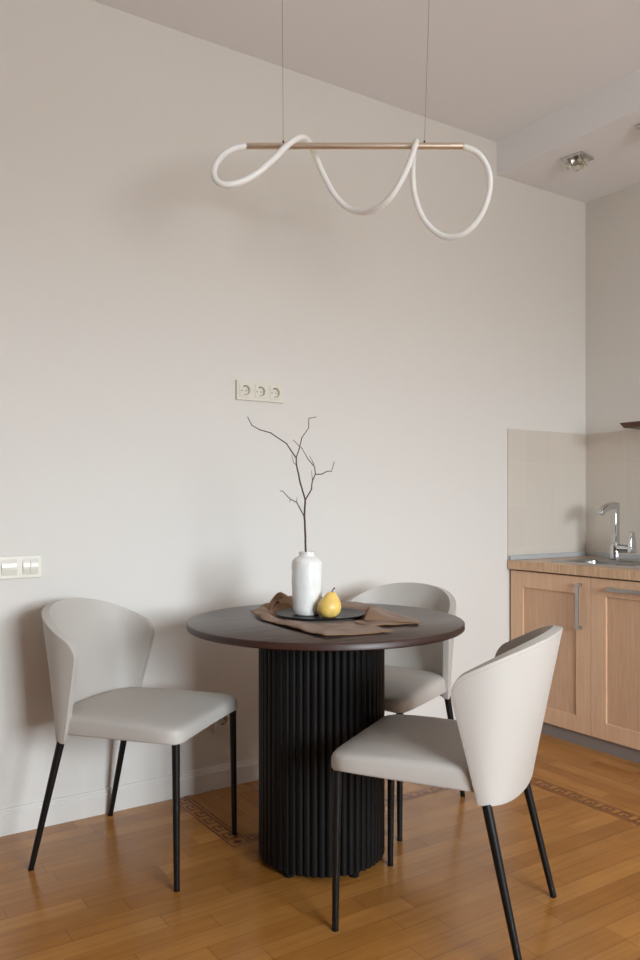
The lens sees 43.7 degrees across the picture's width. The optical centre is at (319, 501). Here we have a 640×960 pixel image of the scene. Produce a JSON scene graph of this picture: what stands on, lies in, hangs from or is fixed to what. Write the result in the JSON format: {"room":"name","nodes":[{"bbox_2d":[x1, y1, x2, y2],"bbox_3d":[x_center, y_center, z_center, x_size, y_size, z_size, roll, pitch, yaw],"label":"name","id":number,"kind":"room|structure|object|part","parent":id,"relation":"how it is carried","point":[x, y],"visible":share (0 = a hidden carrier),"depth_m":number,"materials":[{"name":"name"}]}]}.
{"room":"dining room","nodes":[
{"label":"dining room","id":0,"kind":"room"},
{"bbox_2d":[0,0,584,808],"bbox_3d":[-1.040,-0.399,2.927,6.200,3.127,0.150,0,0,-33],"label":"wall","id":1,"kind":"structure","parent":0,"point":[137,288],"depth_m":3.27,"materials":[{"name":"white paint"}]},
{"bbox_2d":[0,555,41,579],"bbox_3d":[-1.059,0.230,2.815,0.151,0.081,0.014,0,0,-33],"label":"light switch","id":2,"kind":"object","parent":1,"relation":"attached to","point":[24,566],"visible":1,"depth_m":2.82,"materials":[{"name":"beige plastic"}]},
{"bbox_2d":[213,714,229,731],"bbox_3d":[-0.396,0.889,3.253,0.081,0.081,0.017,0,0,-33],"label":"wall socket","id":3,"kind":"object","parent":1,"relation":"attached to","point":[223,723],"visible":0.46,"depth_m":3.25,"materials":[{"name":"beige plastic"}]},
{"bbox_3d":[-0.395,0.889,3.251,0.081,0.081,0.008,0,0,-33],"label":"frame","id":4,"kind":"part","parent":3,"relation":"part of","materials":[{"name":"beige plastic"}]},
{"bbox_2d":[0,717,455,836],"bbox_3d":[-1.246,1.119,2.694,5.400,0.092,0.012,0,0,-33],"label":"baseboard","id":5,"kind":"structure","parent":1,"relation":"attached to","point":[25,817],"depth_m":3.02,"materials":[{"name":"white"}]},
{"bbox_2d":[235,380,283,402],"bbox_3d":[-0.256,-0.461,3.345,0.229,0.083,0.017,0,0,-33],"label":"wall socket","id":6,"kind":"object","parent":1,"relation":"attached to","point":[246,390],"visible":1,"depth_m":3.34,"materials":[{"name":"beige plastic"}]},
{"bbox_2d":[507,429,585,559],"bbox_3d":[1.241,-0.039,4.342,0.622,0.688,0.006,0,0,-33],"label":"backsplash","id":7,"kind":"structure","parent":1,"relation":"attached to","point":[546,470],"depth_m":4.33,"materials":[{"name":"tile"}]},
{"bbox_2d":[0,733,639,959],"bbox_3d":[0.494,1.215,0.607,6.000,0.100,5.412,0,0,-33],"label":"floor","id":8,"kind":"structure","parent":0,"point":[99,887],"depth_m":2.44,"materials":[{"name":"brown wood"}]},
{"bbox_2d":[28,598,237,891],"bbox_3d":[-0.624,0.751,2.676,0.583,0.831,0.505,0,0,17],"label":"dining chair","id":9,"kind":"object","parent":8,"relation":"on","point":[98,651],"visible":1,"depth_m":2.66,"materials":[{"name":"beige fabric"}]},
{"bbox_3d":[-0.865,0.959,2.526,0.117,0.406,0.025,0,0,5],"label":"leg","id":10,"kind":"part","parent":9,"relation":"part of","materials":[{"name":"black metal"}]},
{"bbox_3d":[-0.791,0.551,2.728,0.231,0.431,0.505,0,0,17],"label":"backrest","id":11,"kind":"part","parent":9,"relation":"part of","materials":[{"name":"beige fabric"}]},
{"bbox_3d":[-0.737,0.959,2.936,0.117,0.406,0.025,0,0,30],"label":"leg","id":12,"kind":"part","parent":9,"relation":"part of","materials":[{"name":"black metal"}]},
{"bbox_3d":[-0.580,0.699,2.662,0.490,0.072,0.472,0,0,17],"label":"seat","id":13,"kind":"part","parent":9,"relation":"part of","materials":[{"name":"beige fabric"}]},
{"bbox_3d":[-0.432,0.940,2.394,0.026,0.439,0.025,0,0,17],"label":"leg","id":14,"kind":"part","parent":9,"relation":"part of","materials":[{"name":"black metal"}]},
{"bbox_3d":[-0.305,0.940,2.798,0.026,0.439,0.025,0,0,17],"label":"leg","id":15,"kind":"part","parent":9,"relation":"part of","materials":[{"name":"black metal"}]},
{"bbox_2d":[187,603,464,877],"bbox_3d":[0.018,0.777,2.643,0.908,0.776,0.908,0,0,-33],"label":"round table","id":16,"kind":"object","parent":8,"relation":"on","point":[317,692],"visible":0.77,"depth_m":2.46,"materials":[{"name":"brown wood"}]},
{"bbox_2d":[250,592,419,635],"bbox_3d":[0.053,0.357,2.664,0.517,0.062,0.700,0,0,-33],"label":"linen napkin","id":17,"kind":"object","parent":16,"relation":"on","point":[374,616],"visible":0.56,"depth_m":2.55,"materials":[{"name":"beige fabric"}]},
{"bbox_2d":[276,607,364,619],"bbox_3d":[0.002,0.379,2.688,0.301,0.012,0.301,0,0,-33],"label":"plate","id":18,"kind":"object","parent":17,"relation":"on","point":[345,613],"visible":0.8,"depth_m":2.66,"materials":[{"name":"black ceramic"}]},
{"bbox_2d":[291,551,322,615],"bbox_3d":[-0.043,0.274,2.688,0.106,0.212,0.105,0,0,-33],"label":"vase","id":19,"kind":"object","parent":18,"relation":"on","point":[307,568],"visible":0.97,"depth_m":2.65,"materials":[{"name":"ceramic"}]},
{"bbox_2d":[248,417,333,551],"bbox_3d":[-0.095,0.037,2.681,0.304,0.656,0.036,0,0,-15],"label":"bare branch","id":20,"kind":"object","parent":19,"relation":"in","point":[305,544],"visible":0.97,"depth_m":2.69,"materials":[{"name":"brown plant"}]},
{"bbox_2d":[317,587,340,617],"bbox_3d":[0.031,0.330,2.625,0.081,0.099,0.079,0,0,-33],"label":"pear","id":21,"kind":"object","parent":18,"relation":"on","point":[329,606],"visible":1,"depth_m":2.60,"materials":[{"name":"yellow plant"}]},
{"bbox_2d":[347,582,464,840],"bbox_3d":[0.245,0.751,3.089,0.505,0.831,0.583,0,0,34],"label":"dining chair","id":22,"kind":"object","parent":8,"relation":"on","point":[415,676],"visible":0.53,"depth_m":3.15,"materials":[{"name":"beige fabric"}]},
{"bbox_3d":[0.274,0.940,2.750,0.025,0.439,0.026,0,0,34],"label":"leg","id":23,"kind":"part","parent":22,"relation":"part of","materials":[{"name":"black metal"}]},
{"bbox_3d":[0.343,0.551,3.236,0.505,0.431,0.231,0,0,34],"label":"backrest","id":24,"kind":"part","parent":22,"relation":"part of","materials":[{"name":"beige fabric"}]},
{"bbox_3d":[0.220,0.699,3.051,0.472,0.072,0.490,0,0,34],"label":"seat","id":25,"kind":"part","parent":22,"relation":"part of","materials":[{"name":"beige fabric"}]},
{"bbox_3d":[0.527,0.959,3.126,0.117,0.406,0.025,0,0,-44],"label":"leg","id":26,"kind":"part","parent":22,"relation":"part of","materials":[{"name":"black metal"}]},
{"bbox_2d":[331,625,562,959],"bbox_3d":[0.379,0.751,2.247,0.583,0.831,0.505,0,0,25],"label":"dining chair","id":27,"kind":"object","parent":8,"relation":"on","point":[489,751],"visible":1,"depth_m":2.04,"materials":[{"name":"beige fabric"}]},
{"bbox_3d":[0.047,0.940,2.170,0.026,0.439,0.025,0,0,25],"label":"leg","id":28,"kind":"part","parent":27,"relation":"part of","materials":[{"name":"black metal"}]},
{"bbox_3d":[0.228,0.940,2.553,0.026,0.439,0.025,0,0,25],"label":"leg","id":29,"kind":"part","parent":27,"relation":"part of","materials":[{"name":"black metal"}]},
{"bbox_3d":[0.337,0.699,2.267,0.490,0.072,0.472,0,0,25],"label":"seat","id":30,"kind":"part","parent":27,"relation":"part of","materials":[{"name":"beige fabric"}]},
{"bbox_3d":[0.454,0.959,1.973,0.117,0.406,0.025,0,0,38],"label":"leg","id":31,"kind":"part","parent":27,"relation":"part of","materials":[{"name":"black metal"}]},
{"bbox_3d":[0.537,0.551,2.171,0.231,0.431,0.505,0,0,25],"label":"backrest","id":32,"kind":"part","parent":27,"relation":"part of","materials":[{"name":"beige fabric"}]},
{"bbox_3d":[0.638,0.959,2.361,0.117,0.406,0.025,0,0,13],"label":"leg","id":33,"kind":"part","parent":27,"relation":"part of","materials":[{"name":"black metal"}]},
{"bbox_2d":[511,569,593,748],"bbox_3d":[1.375,0.758,4.119,0.640,0.814,0.502,0,0,-33],"label":"base cabinet","id":34,"kind":"object","parent":8,"relation":"on","point":[538,599],"visible":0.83,"depth_m":3.89,"materials":[{"name":"brown wood"}]},
{"bbox_3d":[1.144,0.729,3.966,0.006,0.604,0.344,0,0,-33],"label":"door panel","id":35,"kind":"part","parent":34,"relation":"part of","materials":[{"name":"brown wood"}]},
{"bbox_3d":[1.227,0.496,3.790,0.030,0.218,0.018,0,0,-33],"label":"handle","id":36,"kind":"part","parent":34,"relation":"part of","materials":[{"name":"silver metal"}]},
{"bbox_2d":[591,577,639,763],"bbox_3d":[1.679,0.758,3.660,0.640,0.814,0.598,0,0,-33],"label":"base cabinet","id":37,"kind":"object","parent":8,"relation":"on","point":[615,603],"visible":0.99,"depth_m":3.65,"materials":[{"name":"brown wood"}]},
{"bbox_2d":[508,551,639,580],"bbox_3d":[1.550,0.314,3.867,0.627,0.070,1.125,0,0,-33],"label":"countertop","id":38,"kind":"structure","parent":37,"relation":"on","point":[529,562],"depth_m":3.96,"materials":[{"name":"laminate"}]},
{"bbox_2d":[551,557,639,576],"bbox_3d":[1.529,0.366,3.928,0.440,0.138,0.650,0,0,-33],"label":"sink","id":39,"kind":"object","parent":38,"relation":"in","point":[602,561],"visible":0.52,"depth_m":4.09,"materials":[{"name":"silver metal"}]},
{"bbox_3d":[1.413,0.372,4.035,0.255,0.126,0.255,0,0,-33],"label":"bowl","id":40,"kind":"part","parent":39,"relation":"part of","materials":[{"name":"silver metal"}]},
{"bbox_2d":[597,502,636,558],"bbox_3d":[1.524,0.149,4.113,0.162,0.298,0.137,0,0,-33],"label":"tap","id":41,"kind":"object","parent":38,"relation":"on","point":[616,549],"visible":1,"depth_m":4.15,"materials":[{"name":"silver metal"}]},
{"bbox_3d":[1.497,0.110,4.141,0.146,0.220,0.034,0,0,-33],"label":"spout","id":42,"kind":"part","parent":41,"relation":"part of","materials":[{"name":"silver metal"}]},
{"bbox_3d":[1.603,0.209,4.098,0.048,0.111,0.026,0,0,-33],"label":"lever","id":43,"kind":"part","parent":41,"relation":"part of","materials":[{"name":"silver metal"}]},
{"bbox_3d":[1.407,0.401,3.519,0.030,0.018,0.326,0,0,-33],"label":"handle","id":44,"kind":"part","parent":37,"relation":"part of","materials":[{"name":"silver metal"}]},
{"bbox_3d":[1.448,0.729,3.507,0.006,0.604,0.440,0,0,-33],"label":"door panel","id":45,"kind":"part","parent":37,"relation":"part of","materials":[{"name":"brown wood"}]},
{"bbox_2d":[91,0,639,141],"bbox_3d":[0.494,-1.912,0.607,6.200,0.100,5.612,0,0,-33],"label":"ceiling","id":46,"kind":"structure","parent":0,"point":[495,69],"depth_m":3.25,"materials":[{"name":"white paint"}]},
{"bbox_2d":[211,0,492,239],"bbox_3d":[0.097,-1.381,2.679,0.938,0.961,0.249,0,0,-13],"label":"pendant light","id":47,"kind":"object","parent":46,"relation":"hanging from","point":[291,144],"visible":1,"depth_m":2.66,"materials":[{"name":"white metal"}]},
{"bbox_2d":[585,183,639,433],"bbox_3d":[3.059,-0.399,2.304,0.150,3.127,5.412,0,0,-33],"label":"wall","id":48,"kind":"structure","parent":0,"point":[612,221],"depth_m":4.37,"materials":[{"name":"white paint"}]},
{"bbox_2d":[497,69,639,202],"bbox_3d":[2.702,-1.776,2.067,0.706,0.171,5.412,0,0,-33],"label":"ceiling soffit","id":49,"kind":"object","parent":48,"relation":"attached to","point":[601,124],"depth_m":3.88,"materials":[{"name":"white paint"}]},
{"bbox_2d":[561,151,593,171],"bbox_3d":[1.264,-1.657,3.921,0.118,0.068,0.118,0,0,-41],"label":"ceiling spotlight","id":50,"kind":"object","parent":49,"relation":"attached to","point":[577,160],"visible":1,"depth_m":3.90,"materials":[{"name":"silver metal"}]},
{"bbox_2d":[573,158,581,165],"bbox_3d":[1.264,-1.666,3.921,0.044,0.030,0.044,0,0,-41],"label":"bulb","id":51,"kind":"object","parent":50,"relation":"attached to","point":[577,161],"depth_m":3.90,"materials":[{"name":"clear glass"}]},
{"bbox_2d":[586,430,639,554],"bbox_3d":[1.973,-0.039,3.804,0.006,0.688,1.712,0,0,-33],"label":"backsplash","id":52,"kind":"structure","parent":48,"relation":"attached to","point":[612,458],"depth_m":4.37,"materials":[{"name":"tile"}]},
{"bbox_2d":[620,421,639,429],"bbox_3d":[1.817,-0.384,3.818,0.249,0.032,0.709,0,0,-33],"label":"wall shelf","id":53,"kind":"object","parent":48,"relation":"attached to","point":[631,425],"visible":1,"depth_m":4.00,"materials":[{"name":"brown wood"}]}
]}

